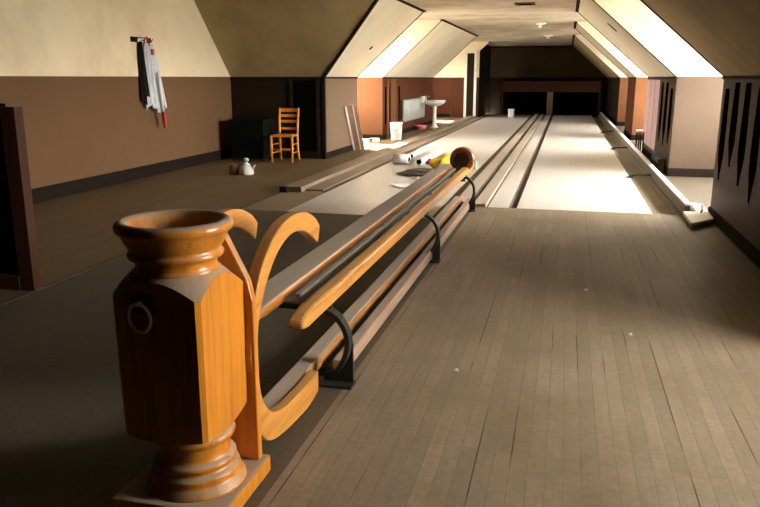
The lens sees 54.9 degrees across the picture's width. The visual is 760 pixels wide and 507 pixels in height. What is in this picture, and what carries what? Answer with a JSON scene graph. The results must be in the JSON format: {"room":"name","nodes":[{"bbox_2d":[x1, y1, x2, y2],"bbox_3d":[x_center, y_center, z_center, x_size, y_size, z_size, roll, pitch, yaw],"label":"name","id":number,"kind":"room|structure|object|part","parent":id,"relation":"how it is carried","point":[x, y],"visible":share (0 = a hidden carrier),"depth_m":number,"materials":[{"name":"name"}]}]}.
{"room":"sports facility","nodes":[
{"label":"sports facility","id":0,"kind":"room"},
{"bbox_2d":[0,0,231,188],"bbox_3d":[-3.719,-2.133,9.206,0.080,2.650,8.430,3,14,14],"label":"wall","id":1,"kind":"structure","parent":0,"point":[77,127],"depth_m":9.56,"materials":[{"name":"paint"}]},
{"bbox_2d":[0,66,230,76],"bbox_3d":[-3.684,-2.262,9.123,0.012,0.100,8.350,3,14,14],"label":"trim","id":2,"kind":"structure","parent":1,"relation":"attached to","point":[0,66],"depth_m":9.35,"materials":[{"name":"beige paint"}]},
{"bbox_2d":[31,148,231,203],"bbox_3d":[-4.317,-0.321,6.970,0.020,0.170,13.600,3,14,14],"label":"baseboard","id":3,"kind":"structure","parent":1,"relation":"attached to","point":[41,194],"depth_m":9.97,"materials":[{"name":"wood"}]},
{"bbox_2d":[130,36,152,42],"bbox_3d":[-3.324,-2.997,10.254,0.093,0.070,0.490,3,14,14],"label":"hook rail","id":4,"kind":"object","parent":1,"relation":"attached to","point":[132,39],"visible":0.92,"depth_m":10.18,"materials":[{"name":"black metal"}]},
{"bbox_2d":[137,41,149,104],"bbox_3d":[-3.324,-2.545,10.335,0.076,0.875,0.220,3,14,14],"label":"coat","id":5,"kind":"object","parent":4,"relation":"hanging from","point":[144,87],"visible":1,"depth_m":10.29,"materials":[{"name":"fabric"}]},
{"bbox_2d":[143,37,166,113],"bbox_3d":[-3.245,-2.567,10.571,0.087,1.074,0.552,3,14,14],"label":"apron","id":6,"kind":"object","parent":4,"relation":"hanging from","point":[151,62],"visible":0.91,"depth_m":10.49,"materials":[{"name":"grey fabric"}]},
{"bbox_2d":[157,72,166,127],"bbox_3d":[-3.182,-2.232,10.669,0.063,0.804,0.130,3,14,14],"label":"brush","id":7,"kind":"object","parent":4,"relation":"hanging from","point":[164,119],"visible":1,"depth_m":10.66,"materials":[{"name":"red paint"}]},
{"bbox_3d":[-3.185,-2.345,10.629,0.047,0.565,0.106,3,14,14],"label":"handle","id":8,"kind":"part","parent":7,"relation":"part of","materials":[{"name":"white paint"}]},
{"bbox_2d":[231,80,326,151],"bbox_3d":[-1.852,-2.431,13.080,1.840,1.420,0.080,3,14,14],"label":"wall","id":9,"kind":"structure","parent":0,"point":[249,98],"depth_m":13.04,"materials":[{"name":"paint"}]},
{"bbox_2d":[230,77,323,79],"bbox_3d":[-1.825,-3.078,12.865,1.760,0.060,0.020,3,14,14],"label":"trim","id":10,"kind":"structure","parent":9,"relation":"attached to","point":[231,78],"depth_m":12.85,"materials":[{"name":"wood"}]},
{"bbox_2d":[268,150,324,158],"bbox_3d":[-1.825,-1.790,13.174,1.760,0.130,0.020,3,14,14],"label":"baseboard","id":11,"kind":"structure","parent":9,"relation":"attached to","point":[285,154],"depth_m":13.06,"materials":[{"name":"wood"}]},
{"bbox_2d":[289,80,320,158],"bbox_3d":[-1.327,-2.358,12.904,0.550,1.360,0.030,3,14,14],"label":"door","id":12,"kind":"structure","parent":9,"relation":"in","point":[303,94],"depth_m":12.87,"materials":[{"name":"wood"}]},
{"bbox_2d":[322,77,326,158],"bbox_3d":[-0.982,-2.371,12.834,0.052,1.420,0.050,3,14,14],"label":"trim","id":13,"kind":"structure","parent":9,"relation":"attached to","point":[323,81],"depth_m":12.81,"materials":[{"name":"wood"}]},
{"bbox_2d":[323,0,378,77],"bbox_3d":[-0.466,-3.478,11.767,0.051,1.256,1.857,-9,16,-32],"label":"trim","id":14,"kind":"structure","parent":9,"relation":"attached to","point":[374,3],"depth_m":11.74,"materials":[{"name":"wood"}]},
{"bbox_2d":[194,0,421,76],"bbox_3d":[-1.065,-3.790,12.960,3.110,1.280,3.350,3,14,14],"label":"ceiling","id":15,"kind":"structure","parent":0,"point":[252,38],"depth_m":12.09,"materials":[{"name":"paint"}]},
{"bbox_2d":[397,0,425,11],"bbox_3d":[0.444,-4.265,12.458,0.070,0.022,3.350,3,14,14],"label":"trim","id":16,"kind":"structure","parent":15,"relation":"attached to","point":[401,1],"depth_m":12.85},
{"bbox_2d":[320,79,356,151],"bbox_3d":[-0.753,-2.610,13.825,0.080,1.420,2.100,3,14,14],"label":"wall","id":17,"kind":"structure","parent":0,"point":[340,93],"depth_m":13.57,"materials":[{"name":"paint"}]},
{"bbox_2d":[326,145,353,158],"bbox_3d":[-0.706,-1.970,13.967,0.018,0.110,2.100,3,14,14],"label":"baseboard","id":18,"kind":"structure","parent":17,"relation":"attached to","point":[339,151],"depth_m":13.72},
{"bbox_2d":[325,77,357,78],"bbox_3d":[-0.706,-3.283,13.652,0.018,0.030,2.100,3,14,14],"label":"trim","id":19,"kind":"structure","parent":17,"relation":"attached to","point":[326,77],"depth_m":13.58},
{"bbox_2d":[0,114,759,506],"bbox_3d":[2.625,-2.022,14.635,9.840,0.100,32.200,3,14,14],"label":"floor","id":20,"kind":"structure","parent":0,"point":[551,400],"depth_m":3.67,"materials":[{"name":"wood"}]},
{"bbox_2d":[0,103,41,290],"bbox_3d":[-3.626,-0.433,5.143,2.690,1.240,0.100,3,14,14],"label":"wall","id":21,"kind":"structure","parent":20,"relation":"on","point":[19,254],"depth_m":4.84,"materials":[{"name":"wood"}]},
{"bbox_3d":[-3.679,-0.484,5.144,2.580,1.140,0.040,3,14,14],"label":"panel","id":22,"kind":"part","parent":21,"relation":"part of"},
{"bbox_3d":[-3.679,0.118,5.289,2.580,0.100,0.100,3,14,14],"label":"rail","id":23,"kind":"part","parent":21,"relation":"part of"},
{"bbox_2d":[0,192,282,305],"bbox_3d":[-2.426,0.333,4.600,0.040,0.004,9.750,3,14,14],"label":"trim","id":24,"kind":"structure","parent":20,"relation":"on","point":[124,254],"depth_m":5.37,"materials":[{"name":"wood"}]},
{"bbox_2d":[228,164,239,174],"bbox_3d":[-2.177,-1.260,10.922,0.166,0.150,0.166,3,14,14],"label":"tin can","id":25,"kind":"object","parent":20,"relation":"on","point":[233,168],"visible":0.96,"depth_m":10.86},
{"bbox_2d":[238,158,255,175],"bbox_3d":[-1.986,-1.295,10.854,0.224,0.252,0.224,-8,16,-30],"label":"enamel pot","id":26,"kind":"object","parent":20,"relation":"on","point":[246,169],"visible":1,"depth_m":10.79,"materials":[{"name":"white metal"}]},
{"bbox_3d":[-1.986,-1.367,10.836,0.114,0.104,0.114,3,14,14],"label":"lid","id":27,"kind":"part","parent":26,"relation":"part of","materials":[{"name":"metal"}]},
{"bbox_3d":[-1.986,-1.245,10.866,0.224,0.147,0.224,3,14,14],"label":"pot","id":28,"kind":"part","parent":26,"relation":"part of","materials":[{"name":"metal"}]},
{"bbox_2d":[229,118,273,160],"bbox_3d":[-2.237,-1.996,12.788,0.620,0.710,0.475,3,14,14],"label":"base cabinet","id":29,"kind":"object","parent":20,"relation":"on","point":[250,137],"visible":0.97,"depth_m":12.59,"materials":[{"name":"paint"}]},
{"bbox_3d":[-2.290,-1.961,12.581,0.520,0.500,0.009,3,14,14],"label":"door","id":30,"kind":"part","parent":29,"relation":"part of","materials":[{"name":"green paint"}]},
{"bbox_3d":[-2.235,-2.328,12.716,0.620,0.030,0.460,3,14,14],"label":"lid","id":31,"kind":"part","parent":29,"relation":"part of","materials":[{"name":"green paint"}]},
{"bbox_2d":[270,107,299,162],"bbox_3d":[-1.617,-2.033,12.538,0.420,0.908,0.500,3,14,11],"label":"chair","id":32,"kind":"object","parent":20,"relation":"on","point":[279,135],"visible":1,"depth_m":12.65,"materials":[{"name":"orange wood"}]},
{"bbox_3d":[-1.844,-1.762,12.415,0.050,0.430,0.048,3,14,11],"label":"leg","id":33,"kind":"part","parent":32,"relation":"part of","materials":[{"name":"orange wood"}]},
{"bbox_3d":[-1.742,-2.081,12.740,0.044,0.908,0.124,1,14,4],"label":"leg","id":34,"kind":"part","parent":32,"relation":"part of","materials":[{"name":"orange wood"}]},
{"bbox_3d":[-1.625,-2.019,12.501,0.399,0.030,0.410,3,14,11],"label":"seat","id":35,"kind":"part","parent":32,"relation":"part of","materials":[{"name":"orange wood"}]},
{"bbox_3d":[-1.482,-1.744,12.341,0.050,0.430,0.049,3,14,11],"label":"leg","id":36,"kind":"part","parent":32,"relation":"part of","materials":[{"name":"orange wood"}]},
{"bbox_3d":[-1.422,-2.066,12.676,0.049,0.908,0.123,3,14,11],"label":"leg","id":37,"kind":"part","parent":32,"relation":"part of","materials":[{"name":"orange wood"}]},
{"bbox_2d":[112,147,476,506],"bbox_3d":[0.143,-0.348,5.369,0.515,0.971,6.644,3,14,14],"label":"ball return","id":38,"kind":"object","parent":20,"relation":"on","point":[188,312],"visible":1,"depth_m":2.44,"materials":[{"name":"orange wood"}]},
{"bbox_3d":[-0.729,0.195,2.222,0.082,0.105,0.032,3,14,14],"label":"ring pull","id":39,"kind":"part","parent":38,"relation":"part of","materials":[{"name":"gold metal"}]},
{"bbox_3d":[-0.726,0.153,2.224,0.070,0.065,0.006,3,14,14],"label":"ring plate","id":40,"kind":"part","parent":38,"relation":"part of","materials":[{"name":"black metal"}]},
{"bbox_3d":[-0.657,0.109,2.932,0.045,0.539,0.764,3,14,14],"label":"scroll arm","id":41,"kind":"part","parent":38,"relation":"part of"},
{"bbox_3d":[-0.375,0.125,2.863,0.045,0.539,0.764,3,14,14],"label":"scroll arm","id":42,"kind":"part","parent":38,"relation":"part of"},
{"bbox_3d":[0.092,-0.367,5.695,0.150,0.055,5.545,3,14,14],"label":"rail","id":43,"kind":"part","parent":38,"relation":"part of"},
{"bbox_3d":[0.354,-0.366,5.713,0.070,0.075,5.784,3,14,14],"label":"rail","id":44,"kind":"part","parent":38,"relation":"part of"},
{"bbox_2d":[345,104,364,149],"bbox_3d":[-0.487,-2.433,14.220,0.220,0.927,0.666,3,14,14],"label":"leaning board","id":45,"kind":"object","parent":20,"relation":"on","point":[351,110],"visible":0.95,"depth_m":14.21,"materials":[{"name":"white paint"}]},
{"bbox_2d":[279,114,490,192],"bbox_3d":[1.563,-3.173,19.052,0.565,0.075,21.060,3,14,14],"label":"curb","id":46,"kind":"object","parent":20,"relation":"on","point":[327,180],"visible":1,"depth_m":11.98,"materials":[{"name":"brown wood"}]},
{"bbox_2d":[390,122,402,139],"bbox_3d":[0.374,-2.839,16.967,0.306,0.400,0.318,3,14,14],"label":"bucket","id":47,"kind":"object","parent":20,"relation":"on","point":[396,127],"visible":1,"depth_m":16.88,"materials":[{"name":"white paint"}]},
{"bbox_2d":[288,114,532,217],"bbox_3d":[2.521,-2.883,18.218,1.710,0.100,22.300,3,14,14],"label":"lane","id":48,"kind":"object","parent":20,"relation":"on","point":[486,137],"visible":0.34,"depth_m":10.91,"materials":[{"name":"brown wood"}]},
{"bbox_2d":[391,183,409,186],"bbox_3d":[0.304,-0.907,9.722,0.238,0.018,0.340,-3,14,-14],"label":"paper sheet","id":49,"kind":"object","parent":48,"relation":"on","point":[398,184],"visible":0.82,"depth_m":9.77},
{"bbox_2d":[392,153,410,163],"bbox_3d":[0.366,-1.581,12.220,0.271,0.169,0.170,6,15,24],"label":"paper roll","id":50,"kind":"object","parent":48,"relation":"on","point":[397,158],"visible":1,"depth_m":12.16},
{"bbox_2d":[410,146,426,158],"bbox_3d":[0.708,-1.888,13.647,0.099,0.099,1.455,3,14,12],"label":"cardboard tube","id":51,"kind":"object","parent":48,"relation":"on","point":[419,151],"visible":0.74,"depth_m":13.46,"materials":[{"name":"white paper"}]},
{"bbox_2d":[397,168,449,175],"bbox_3d":[0.670,-1.226,10.924,0.794,0.079,0.660,3,14,14],"label":"rag","id":52,"kind":"object","parent":48,"relation":"on","point":[416,171],"visible":0.53,"depth_m":10.73,"materials":[{"name":"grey fabric"}]},
{"bbox_2d":[416,148,444,164],"bbox_3d":[0.911,-1.737,12.995,0.109,0.109,2.054,4,14,15],"label":"cardboard tube","id":53,"kind":"object","parent":48,"relation":"on","point":[420,161],"visible":0.97,"depth_m":12.72,"materials":[{"name":"cardboard"}]},
{"bbox_2d":[428,153,450,168],"bbox_3d":[1.022,-1.444,11.471,0.461,0.237,0.597,6,15,23],"label":"plastic bag","id":54,"kind":"object","parent":48,"relation":"on","point":[444,158],"visible":0.43,"depth_m":11.32,"materials":[{"name":"plastic"}]},
{"bbox_2d":[508,109,514,116],"bbox_3d":[4.804,-5.146,26.788,0.260,0.300,0.260,3,14,14],"label":"tub","id":55,"kind":"object","parent":48,"relation":"on","point":[510,111],"visible":1,"depth_m":26.70,"materials":[{"name":"white plastic"}]},
{"bbox_2d":[415,125,426,129],"bbox_3d":[1.141,-3.515,20.382,0.360,0.120,0.360,3,14,14],"label":"plastic bowl","id":56,"kind":"object","parent":20,"relation":"on","point":[418,127],"visible":1,"depth_m":20.28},
{"bbox_2d":[421,96,444,128],"bbox_3d":[1.519,-4.011,20.749,0.664,0.914,0.520,3,14,14],"label":"pedestal sink","id":57,"kind":"object","parent":20,"relation":"on","point":[434,103],"visible":0.97,"depth_m":20.62,"materials":[{"name":"ceramic"}]},
{"bbox_2d":[424,100,444,105],"bbox_3d":[1.546,-4.251,20.684,0.608,0.170,0.512,3,14,14],"label":"basin","id":58,"kind":"object","parent":57,"relation":"in","point":[429,102],"depth_m":20.50,"materials":[{"name":"ceramic"}]},
{"bbox_2d":[509,115,679,214],"bbox_3d":[4.900,-2.840,18.041,1.795,0.100,21.500,3,14,14],"label":"lane","id":59,"kind":"object","parent":20,"relation":"on","point":[572,166],"visible":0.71,"depth_m":10.79,"materials":[{"name":"brown wood"}]},
{"bbox_2d":[599,112,691,215],"bbox_3d":[5.633,-2.898,17.785,0.410,0.138,21.600,3,14,14],"label":"rail","id":60,"kind":"object","parent":59,"relation":"on","point":[680,202],"visible":0.98,"depth_m":10.51,"materials":[{"name":"brown wood"}]},
{"bbox_2d":[635,129,644,152],"bbox_3d":[5.058,-2.188,14.234,0.130,0.411,0.574,3,14,14],"label":"stool","id":61,"kind":"object","parent":20,"relation":"on","point":[639,136],"visible":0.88,"depth_m":14.01,"materials":[{"name":"paint"}]},
{"bbox_3d":[5.037,-2.114,13.987,0.025,0.382,0.060,1,14,4],"label":"leg","id":62,"kind":"part","parent":61,"relation":"part of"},
{"bbox_2d":[650,153,664,173],"bbox_3d":[4.308,-1.406,11.382,0.110,0.220,0.900,3,14,14],"label":"box","id":63,"kind":"object","parent":20,"relation":"on","point":[656,159],"visible":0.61,"depth_m":11.02,"materials":[{"name":"brown cardboard"}]},
{"bbox_2d":[683,203,713,226],"bbox_3d":[3.238,-0.404,7.464,0.258,0.100,1.244,4,14,15],"label":"board","id":64,"kind":"object","parent":20,"relation":"on","point":[699,215],"visible":0.99,"depth_m":7.30,"materials":[{"name":"white paint"}]},
{"bbox_2d":[357,20,439,134],"bbox_3d":[0.091,-3.937,16.721,2.642,2.650,0.085,3,14,14],"label":"wall","id":65,"kind":"structure","parent":0,"point":[418,29],"depth_m":16.71,"materials":[{"name":"paint"}]},
{"bbox_2d":[362,134,381,139],"bbox_3d":[-0.576,-2.734,17.127,1.292,0.120,0.018,3,14,14],"label":"baseboard","id":66,"kind":"structure","parent":65,"relation":"attached to","point":[365,136],"depth_m":17.03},
{"bbox_2d":[383,21,440,76],"bbox_3d":[0.723,-4.580,16.375,1.358,1.238,0.018,3,14,14],"label":"trim","id":67,"kind":"structure","parent":65,"relation":"attached to","point":[440,21],"depth_m":16.36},
{"bbox_2d":[443,20,477,36],"bbox_3d":[2.166,-5.873,19.155,0.070,0.022,6.550,3,14,14],"label":"trim","id":68,"kind":"structure","parent":65,"relation":"attached to","point":[452,24],"depth_m":18.44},
{"bbox_2d":[382,77,432,139],"bbox_3d":[0.818,-4.076,19.933,0.080,1.420,6.550,3,14,14],"label":"wall","id":69,"kind":"structure","parent":0,"point":[410,88],"depth_m":19.78,"materials":[{"name":"paint"}]},
{"bbox_2d":[385,87,385,123],"bbox_3d":[0.131,-3.454,17.063,0.012,0.850,0.120,3,14,14],"label":"trim","id":70,"kind":"structure","parent":69,"relation":"attached to","point":[385,87],"depth_m":17.03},
{"bbox_2d":[386,79,388,138],"bbox_3d":[0.183,-3.416,17.271,0.020,1.380,0.220,3,14,14],"label":"trim","id":71,"kind":"structure","parent":69,"relation":"attached to","point":[387,80],"depth_m":17.22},
{"bbox_2d":[389,87,389,122],"bbox_3d":[0.225,-3.542,17.431,0.012,0.850,0.100,3,14,14],"label":"trim","id":72,"kind":"structure","parent":69,"relation":"attached to","point":[389,87],"depth_m":17.41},
{"bbox_2d":[390,79,395,132],"bbox_3d":[0.320,-3.544,17.804,0.020,1.380,0.550,3,14,14],"label":"trim","id":73,"kind":"structure","parent":69,"relation":"attached to","point":[392,81],"depth_m":17.70,"materials":[{"name":"wood"}]},
{"bbox_2d":[398,86,399,120],"bbox_3d":[0.482,-3.782,18.431,0.012,0.850,0.120,3,14,14],"label":"trim","id":74,"kind":"structure","parent":69,"relation":"attached to","point":[398,86],"depth_m":18.41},
{"bbox_2d":[383,120,431,139],"bbox_3d":[0.865,-3.436,20.075,0.018,0.110,6.550,3,14,14],"label":"baseboard","id":75,"kind":"structure","parent":69,"relation":"attached to","point":[411,128],"depth_m":19.77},
{"bbox_2d":[383,77,432,77],"bbox_3d":[0.865,-4.749,19.760,0.018,0.030,6.550,3,14,14],"label":"trim","id":76,"kind":"structure","parent":69,"relation":"attached to","point":[383,77],"depth_m":19.22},
{"bbox_2d":[401,97,424,121],"bbox_3d":[0.897,-3.772,19.867,0.117,0.860,2.960,3,14,14],"label":"radiator","id":77,"kind":"object","parent":69,"relation":"attached to","point":[411,109],"visible":0.94,"depth_m":19.48,"materials":[{"name":"silver metal"}]},
{"bbox_2d":[384,21,475,76],"bbox_3d":[1.463,-5.366,19.458,1.450,1.310,6.550,3,14,14],"label":"ceiling","id":78,"kind":"structure","parent":0,"point":[445,41],"depth_m":18.76,"materials":[{"name":"paint"}]},
{"bbox_2d":[432,42,488,116],"bbox_3d":[2.602,-6.281,26.485,2.642,2.650,0.085,3,14,14],"label":"wall","id":79,"kind":"structure","parent":0,"point":[457,83],"depth_m":26.49,"materials":[{"name":"paint"}]},
{"bbox_2d":[432,114,449,116],"bbox_3d":[1.935,-5.078,26.891,1.292,0.120,0.018,3,14,14],"label":"baseboard","id":80,"kind":"structure","parent":79,"relation":"attached to","point":[437,115],"depth_m":26.80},
{"bbox_2d":[463,50,476,117],"bbox_3d":[3.247,-6.094,26.303,0.440,2.370,0.040,3,14,14],"label":"door","id":81,"kind":"structure","parent":79,"relation":"in","point":[470,69],"depth_m":26.29,"materials":[{"name":"white paint"}]},
{"bbox_2d":[478,45,490,116],"bbox_3d":[3.999,-6.682,28.152,0.080,2.650,3.920,3,14,14],"label":"wall","id":82,"kind":"structure","parent":0,"point":[485,53],"depth_m":28.03,"materials":[{"name":"paint"}]},
{"bbox_2d":[404,0,586,45],"bbox_3d":[2.814,-5.084,15.653,8.460,0.080,28.800,3,14,14],"label":"ceiling","id":83,"kind":"structure","parent":0,"point":[499,22],"depth_m":15.79,"materials":[{"name":"paint"}]},
{"bbox_2d":[514,2,535,5],"bbox_3d":[2.497,-4.295,12.585,0.340,0.024,0.340,3,14,14],"label":"ceiling hatch","id":84,"kind":"object","parent":83,"relation":"attached to","point":[518,3],"visible":1,"depth_m":12.45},
{"bbox_2d":[533,23,545,27],"bbox_3d":[3.736,-5.335,17.094,0.300,0.105,0.300,3,14,14],"label":"ceiling lamp","id":85,"kind":"object","parent":83,"relation":"attached to","point":[538,24],"visible":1,"depth_m":17.02,"materials":[{"name":"white paint"}]},
{"bbox_2d":[487,46,606,115],"bbox_3d":[6.696,-6.898,29.527,4.880,3.030,0.080,3,14,14],"label":"wall","id":86,"kind":"structure","parent":0,"point":[532,61],"depth_m":29.39,"materials":[{"name":"paint"}]},
{"bbox_2d":[491,45,571,47],"bbox_3d":[6.062,-8.289,29.298,3.200,0.060,0.030,3,14,14],"label":"trim","id":87,"kind":"structure","parent":86,"relation":"attached to","point":[571,45],"depth_m":29.38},
{"bbox_2d":[573,37,618,76],"bbox_3d":[7.423,-6.768,25.300,1.500,1.310,7.600,3,14,14],"label":"ceiling","id":88,"kind":"structure","parent":0,"point":[580,46],"depth_m":24.68,"materials":[{"name":"paint"}]},
{"bbox_2d":[575,35,627,121],"bbox_3d":[7.145,-5.150,21.772,2.792,2.650,0.085,3,14,14],"label":"wall","id":89,"kind":"structure","parent":0,"point":[623,89],"depth_m":21.73,"materials":[{"name":"paint"}]},
{"bbox_2d":[617,122,624,125],"bbox_3d":[7.812,-3.869,21.853,1.392,0.120,0.018,3,14,14],"label":"baseboard","id":90,"kind":"structure","parent":89,"relation":"attached to","point":[618,123],"depth_m":21.98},
{"bbox_2d":[576,24,635,76],"bbox_3d":[5.458,-4.934,17.659,1.500,1.310,2.200,3,14,14],"label":"ceiling","id":91,"kind":"structure","parent":0,"point":[584,33],"depth_m":17.66,"materials":[{"name":"paint"}]},
{"bbox_2d":[605,78,619,125],"bbox_3d":[8.093,-5.402,25.456,0.080,1.420,7.600,3,14,14],"label":"wall","id":92,"kind":"structure","parent":0,"point":[613,84],"depth_m":24.64,"materials":[{"name":"paint"}]},
{"bbox_2d":[604,111,616,124],"bbox_3d":[8.045,-4.768,25.621,0.018,0.110,7.600,3,14,14],"label":"baseboard","id":93,"kind":"structure","parent":92,"relation":"attached to","point":[605,113],"depth_m":24.70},
{"bbox_2d":[577,21,648,134],"bbox_3d":[5.835,-3.927,16.678,2.792,2.650,0.085,3,14,14],"label":"wall","id":94,"kind":"structure","parent":0,"point":[586,25],"depth_m":16.63,"materials":[{"name":"paint"}]},
{"bbox_2d":[577,23,634,76],"bbox_3d":[5.141,-4.647,16.653,1.408,1.238,0.018,3,14,14],"label":"trim","id":95,"kind":"structure","parent":94,"relation":"attached to","point":[577,23],"depth_m":16.65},
{"bbox_2d":[579,0,674,76],"bbox_3d":[4.051,-3.620,12.188,1.500,1.310,3.800,3,14,14],"label":"ceiling","id":96,"kind":"structure","parent":0,"point":[588,9],"depth_m":11.94,"materials":[{"name":"paint"}]},
{"bbox_2d":[625,78,635,138],"bbox_3d":[6.128,-3.567,17.815,0.080,1.420,2.200,3,14,14],"label":"wall","id":97,"kind":"structure","parent":0,"point":[631,81],"depth_m":17.66,"materials":[{"name":"paint"}]},
{"bbox_2d":[624,129,630,139],"bbox_3d":[6.080,-2.933,17.980,0.018,0.110,2.200,3,14,14],"label":"baseboard","id":98,"kind":"structure","parent":97,"relation":"attached to","point":[626,133],"depth_m":17.77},
{"bbox_2d":[595,0,723,173],"bbox_3d":[4.234,-2.432,10.452,2.792,2.650,0.085,3,14,14],"label":"wall","id":99,"kind":"structure","parent":0,"point":[698,100],"depth_m":10.38,"materials":[{"name":"paint"}]},
{"bbox_2d":[575,0,579,11],"bbox_3d":[3.324,-4.211,12.233,0.070,0.022,3.800,3,14,14],"label":"trim","id":100,"kind":"structure","parent":99,"relation":"attached to","point":[577,1],"depth_m":12.73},
{"bbox_2d":[593,0,676,76],"bbox_3d":[3.540,-3.152,10.427,1.408,1.238,0.018,3,14,14],"label":"trim","id":101,"kind":"structure","parent":99,"relation":"attached to","point":[593,0],"depth_m":10.42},
{"bbox_2d":[668,168,713,177],"bbox_3d":[4.900,-1.151,10.534,1.392,0.120,0.018,3,14,14],"label":"baseboard","id":102,"kind":"structure","parent":99,"relation":"attached to","point":[676,172],"depth_m":10.62,"materials":[{"name":"wood"}]},
{"bbox_2d":[644,79,676,172],"bbox_3d":[4.717,-2.254,12.345,0.088,1.420,3.800,3,14,14],"label":"wall","id":103,"kind":"structure","parent":0,"point":[668,87],"depth_m":11.22,"materials":[{"name":"paint"}]},
{"bbox_2d":[643,80,650,143],"bbox_3d":[5.040,-2.675,13.777,0.025,1.170,0.650,3,14,14],"label":"trim","id":104,"kind":"structure","parent":103,"relation":"attached to","point":[648,81],"depth_m":13.72,"materials":[{"name":"paint"}]},
{"bbox_2d":[646,80,655,146],"bbox_3d":[4.870,-2.517,13.117,0.025,1.170,0.650,3,14,14],"label":"trim","id":105,"kind":"structure","parent":103,"relation":"attached to","point":[653,82],"depth_m":13.08,"materials":[{"name":"paint"}]},
{"bbox_2d":[643,147,667,175],"bbox_3d":[4.673,-1.620,12.508,0.018,0.110,3.800,3,14,14],"label":"baseboard","id":106,"kind":"structure","parent":103,"relation":"attached to","point":[646,152],"depth_m":12.85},
{"bbox_2d":[650,80,661,150],"bbox_3d":[4.700,-2.358,12.457,0.025,1.170,0.650,3,14,14],"label":"trim","id":107,"kind":"structure","parent":103,"relation":"attached to","point":[657,96],"depth_m":12.34,"materials":[{"name":"paint"}]},
{"bbox_2d":[648,77,676,78],"bbox_3d":[4.673,-2.933,12.193,0.018,0.030,3.800,3,14,14],"label":"trim","id":108,"kind":"structure","parent":103,"relation":"attached to","point":[648,77],"depth_m":11.82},
{"bbox_2d":[643,0,759,75],"bbox_3d":[2.274,-1.961,5.278,1.500,1.310,4.150,3,14,14],"label":"ceiling","id":109,"kind":"structure","parent":0,"point":[726,33],"depth_m":5.81,"materials":[{"name":"paint"}]},
{"bbox_2d":[710,79,759,250],"bbox_3d":[2.940,-0.595,5.435,0.088,1.420,4.150,3,14,14],"label":"wall","id":110,"kind":"structure","parent":0,"point":[735,197],"depth_m":6.40,"materials":[{"name":"brown paint"}]},
{"bbox_2d":[708,207,759,268],"bbox_3d":[2.896,0.039,5.599,0.018,0.110,4.150,3,14,14],"label":"baseboard","id":111,"kind":"structure","parent":110,"relation":"attached to","point":[741,242],"depth_m":6.25,"materials":[{"name":"wood"}]},
{"bbox_2d":[722,75,759,78],"bbox_3d":[2.896,-1.274,5.284,0.018,0.030,4.150,3,14,14],"label":"trim","id":112,"kind":"structure","parent":110,"relation":"attached to","point":[754,76],"depth_m":6.42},
{"bbox_3d":[-0.449,-4.123,14.454,2.642,1.230,0.080,3,14,14],"label":"wall","id":113,"kind":"structure","parent":0,"visible":0},
{"bbox_2d":[357,12,423,76],"bbox_3d":[0.191,-4.092,14.324,1.366,1.248,0.030,3,14,14],"label":"trim","id":114,"kind":"structure","parent":113,"relation":"attached to","point":[422,12],"depth_m":14.33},
{"bbox_3d":[3.402,-2.346,7.053,2.792,1.230,0.080,3,14,14],"label":"wall","id":115,"kind":"structure","parent":0,"visible":0},
{"bbox_2d":[640,0,723,75],"bbox_3d":[2.723,-2.389,7.250,1.408,1.238,0.018,3,14,14],"label":"trim","id":116,"kind":"structure","parent":115,"relation":"attached to","point":[642,1],"depth_m":7.24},
{"bbox_3d":[5.137,-3.966,13.798,2.792,1.230,0.080,3,14,14],"label":"wall","id":117,"kind":"structure","parent":0,"visible":0},
{"bbox_2d":[578,12,648,76],"bbox_3d":[4.457,-4.009,13.995,1.408,1.238,0.018,3,14,14],"label":"trim","id":118,"kind":"structure","parent":117,"relation":"attached to","point":[578,12],"depth_m":13.99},
{"bbox_3d":[6.350,-5.098,18.514,2.792,1.230,0.080,3,14,14],"label":"wall","id":119,"kind":"structure","parent":0,"visible":0},
{"bbox_2d":[576,29,627,76],"bbox_3d":[5.670,-5.141,18.712,1.408,1.238,0.018,3,14,14],"label":"trim","id":120,"kind":"structure","parent":119,"relation":"attached to","point":[576,29],"depth_m":18.70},
{"bbox_3d":[6.560,-5.352,29.148,4.110,0.200,1.400,3,14,14],"label":"floor","id":121,"kind":"structure","parent":0,"visible":0},
{"bbox_2d":[460,114,550,207],"bbox_3d":[3.739,-2.932,18.317,0.600,0.150,21.500,3,14,14],"label":"track","id":122,"kind":"object","parent":121,"relation":"on","point":[497,184],"visible":0.65,"depth_m":11.26,"materials":[{"name":"brown wood"}]},
{"bbox_2d":[499,80,601,116],"bbox_3d":[6.695,-6.063,28.832,3.840,1.530,0.690,3,14,14],"label":"pit masking","id":123,"kind":"object","parent":121,"relation":"on","point":[527,97],"visible":0.87,"depth_m":28.94,"materials":[{"name":"wood"}]},
{"bbox_3d":[4.837,-6.225,29.143,0.070,1.300,0.350,3,14,14],"label":"post","id":124,"kind":"part","parent":123,"relation":"part of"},
{"bbox_2d":[503,92,546,115],"bbox_3d":[5.828,-5.963,29.423,1.730,1.060,0.040,3,14,14],"label":"curtain","id":125,"kind":"object","parent":123,"relation":"hanging from","point":[524,103],"depth_m":29.38,"materials":[{"name":"fabric"}]},
{"bbox_3d":[6.669,-5.899,28.724,0.220,0.860,0.400,3,14,14],"label":"post","id":126,"kind":"part","parent":123,"relation":"part of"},
{"bbox_3d":[6.696,-6.784,28.664,3.700,0.050,0.100,3,14,14],"label":"header trim","id":127,"kind":"part","parent":123,"relation":"part of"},
{"bbox_2d":[552,92,597,116],"bbox_3d":[7.729,-5.853,28.961,1.710,1.060,0.040,3,14,14],"label":"curtain","id":128,"kind":"object","parent":123,"relation":"hanging from","point":[564,103],"depth_m":28.92,"materials":[{"name":"fabric"}]},
{"bbox_3d":[8.494,-6.012,28.254,0.070,1.300,0.350,3,14,14],"label":"post","id":129,"kind":"part","parent":123,"relation":"part of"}
]}

